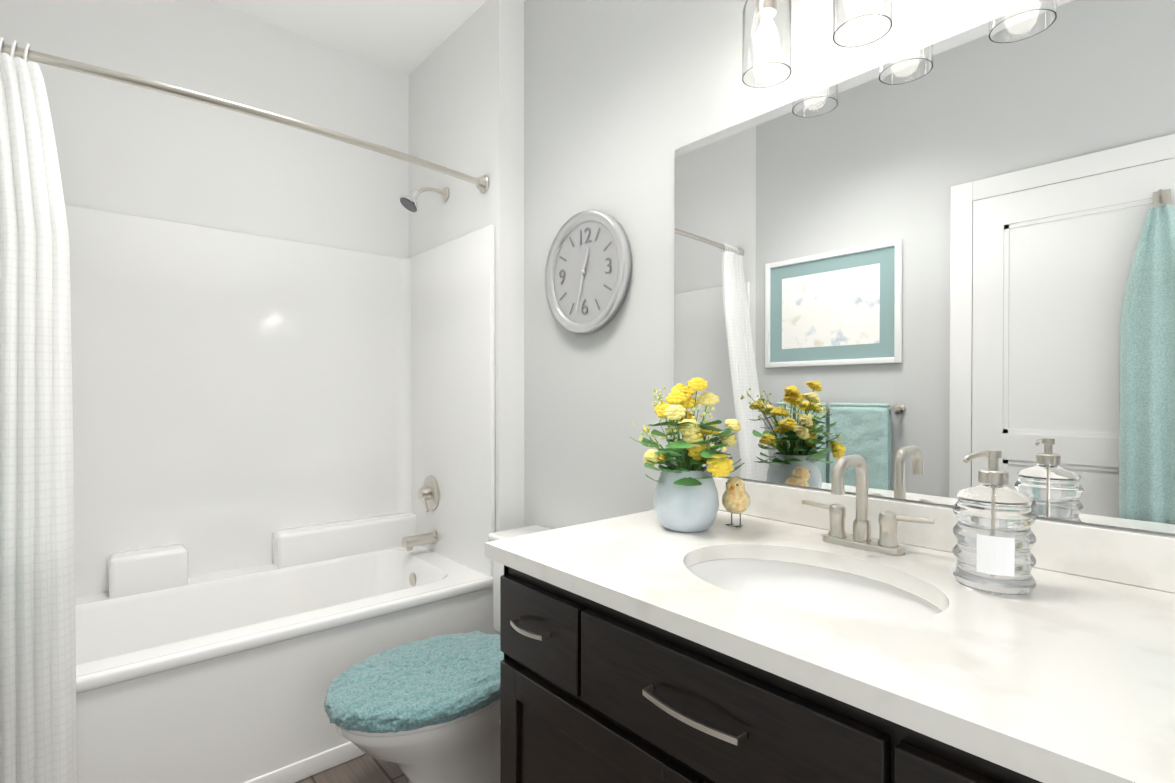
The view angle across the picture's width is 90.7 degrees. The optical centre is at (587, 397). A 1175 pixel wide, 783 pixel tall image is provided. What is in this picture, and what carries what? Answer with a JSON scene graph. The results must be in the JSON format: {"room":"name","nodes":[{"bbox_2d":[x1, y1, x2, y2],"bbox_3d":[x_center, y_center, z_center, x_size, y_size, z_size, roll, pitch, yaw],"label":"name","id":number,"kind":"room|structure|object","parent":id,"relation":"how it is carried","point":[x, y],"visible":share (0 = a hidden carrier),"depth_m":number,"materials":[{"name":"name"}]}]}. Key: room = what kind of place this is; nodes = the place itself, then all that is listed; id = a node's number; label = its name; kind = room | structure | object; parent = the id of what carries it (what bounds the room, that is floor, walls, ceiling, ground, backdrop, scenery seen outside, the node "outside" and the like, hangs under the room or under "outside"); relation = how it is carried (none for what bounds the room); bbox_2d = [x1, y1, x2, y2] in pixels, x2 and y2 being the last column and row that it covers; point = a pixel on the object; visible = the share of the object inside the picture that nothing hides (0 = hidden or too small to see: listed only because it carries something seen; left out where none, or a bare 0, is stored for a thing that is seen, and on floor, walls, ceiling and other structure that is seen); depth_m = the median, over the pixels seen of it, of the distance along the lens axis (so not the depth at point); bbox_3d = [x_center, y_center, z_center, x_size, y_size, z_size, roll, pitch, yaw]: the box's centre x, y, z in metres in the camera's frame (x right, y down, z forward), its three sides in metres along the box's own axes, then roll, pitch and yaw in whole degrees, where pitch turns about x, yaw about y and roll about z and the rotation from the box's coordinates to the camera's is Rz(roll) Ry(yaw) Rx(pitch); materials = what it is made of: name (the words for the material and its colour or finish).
{"room":"bathroom","nodes":[
{"label":"bathroom","id":0,"kind":"room"},
{"bbox_2d":[296,754,407,782],"bbox_3d":[-0.174,1.207,0.987,1.839,0.050,3.935,0,1,-41],"label":"floor","id":1,"kind":"structure","parent":0,"point":[365,768],"depth_m":1.82,"materials":[{"name":"brown wood"}]},
{"bbox_2d":[65,205,497,782],"bbox_3d":[-1.179,0.253,2.041,1.520,1.841,0.810,0,1,-41],"label":"bathtub","id":2,"kind":"object","parent":1,"relation":"on","point":[269,435],"visible":0.65,"depth_m":2.25,"materials":[{"name":"white plastic"}]},
{"bbox_2d":[409,572,415,585],"bbox_3d":[-0.749,0.785,2.491,0.012,0.072,0.072,0,1,-41],"label":"overflow drain cover","id":3,"kind":"object","parent":2,"relation":"attached to","point":[412,579],"visible":0.81,"depth_m":2.48,"materials":[{"name":"silver metal"}]},
{"bbox_2d":[323,525,551,782],"bbox_3d":[-0.343,0.833,1.763,0.854,0.686,0.530,0,1,-41],"label":"toilet","id":4,"kind":"object","parent":1,"relation":"on","point":[426,710],"visible":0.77,"depth_m":1.56,"materials":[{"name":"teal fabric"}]},
{"bbox_2d":[485,476,1174,782],"bbox_3d":[0.436,0.703,0.995,0.704,0.958,1.239,0,1,-41],"label":"bathroom vanity","id":5,"kind":"object","parent":1,"relation":"on","point":[775,638],"visible":0.94,"depth_m":0.86,"materials":[{"name":"white stone"}]},
{"bbox_2d":[629,377,743,531],"bbox_3d":[0.233,0.131,1.379,0.241,0.356,0.283,0,1,-41],"label":"flower vase","id":6,"kind":"object","parent":5,"relation":"on","point":[686,498],"visible":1,"depth_m":1.32,"materials":[{"name":"ceramic"}]},
{"bbox_2d":[722,477,749,527],"bbox_3d":[0.352,0.248,1.391,0.080,0.120,0.065,0,1,-41],"label":"figurine","id":7,"kind":"object","parent":5,"relation":"on","point":[735,498],"visible":1,"depth_m":1.37,"materials":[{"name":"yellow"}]},
{"bbox_2d":[802,454,934,554],"bbox_3d":[0.537,0.213,1.180,0.147,0.194,0.269,0,1,-41],"label":"faucet","id":8,"kind":"object","parent":5,"relation":"on","point":[885,543],"visible":1,"depth_m":1.20,"materials":[{"name":"silver metal"}]},
{"bbox_2d":[952,450,1036,596],"bbox_3d":[0.667,0.199,0.955,0.114,0.225,0.113,0,1,-41],"label":"soap dispenser","id":9,"kind":"object","parent":5,"relation":"on","point":[996,516],"visible":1,"depth_m":0.92,"materials":[{"name":"clear glass"}]},
{"bbox_2d":[209,0,524,75],"bbox_3d":[-0.174,-1.583,0.966,1.839,0.050,3.935,0,1,-41],"label":"ceiling","id":10,"kind":"structure","parent":0,"point":[407,37],"depth_m":2.43,"materials":[{"name":"white paint"}]},
{"bbox_2d":[0,0,1174,634],"bbox_3d":[-0.174,-0.188,0.977,1.839,2.740,3.935,0,1,-41],"label":"wall","id":11,"kind":"structure","parent":0,"point":[548,118],"depth_m":2.18,"materials":[{"name":"grey paint"}]},
{"bbox_2d":[1,43,488,192],"bbox_3d":[-0.966,-0.844,1.789,1.521,0.068,0.114,0,1,-41],"label":"shower rod","id":12,"kind":"object","parent":11,"relation":"attached to","point":[481,184],"visible":0.94,"depth_m":1.66,"materials":[{"name":"silver metal"}]},
{"bbox_2d":[0,37,76,782],"bbox_3d":[-1.343,0.127,1.332,0.253,1.985,0.283,0,1,-41],"label":"shower curtain","id":13,"kind":"object","parent":12,"relation":"hanging from","point":[38,735],"visible":1,"depth_m":1.31,"materials":[{"name":"fabric"}]},
{"bbox_2d":[402,531,437,550],"bbox_3d":[-0.739,0.627,2.552,0.142,0.066,0.060,0,1,-41],"label":"shower fixture","id":14,"kind":"object","parent":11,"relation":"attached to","point":[408,542],"depth_m":2.53,"materials":[{"name":"silver metal"}]},
{"bbox_2d":[399,187,448,212],"bbox_3d":[-0.708,-0.857,2.494,0.202,0.133,0.094,0,1,-41],"label":"shower fixture","id":15,"kind":"object","parent":11,"relation":"attached to","point":[410,202],"depth_m":2.46,"materials":[{"name":"silver metal"}]},
{"bbox_2d":[417,476,438,512],"bbox_3d":[-0.726,0.430,2.601,0.056,0.156,0.156,0,1,-41],"label":"shower fixture","id":16,"kind":"object","parent":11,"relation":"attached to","point":[428,494],"depth_m":2.58,"materials":[{"name":"silver metal"}]},
{"bbox_2d":[545,210,631,332],"bbox_3d":[-0.008,-0.430,1.995,0.042,0.414,0.414,0,1,-41],"label":"wall clock","id":17,"kind":"object","parent":11,"relation":"attached to","point":[588,269],"visible":1,"depth_m":1.97,"materials":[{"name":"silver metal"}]},
{"bbox_2d":[742,0,892,87],"bbox_3d":[0.587,-0.963,1.211,0.174,0.423,0.600,0,1,-41],"label":"sconce","id":18,"kind":"object","parent":11,"relation":"attached to","point":[766,43],"visible":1,"depth_m":1.30,"materials":[{"name":"clear glass"}]},
{"bbox_2d":[674,0,1174,533],"bbox_3d":[0.671,-0.256,1.249,0.005,0.945,1.252,0,1,-41],"label":"wall mirror","id":19,"kind":"object","parent":11,"relation":"attached to","point":[920,274],"visible":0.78,"depth_m":1.16,"materials":[{"name":"silver glass"}]}
]}

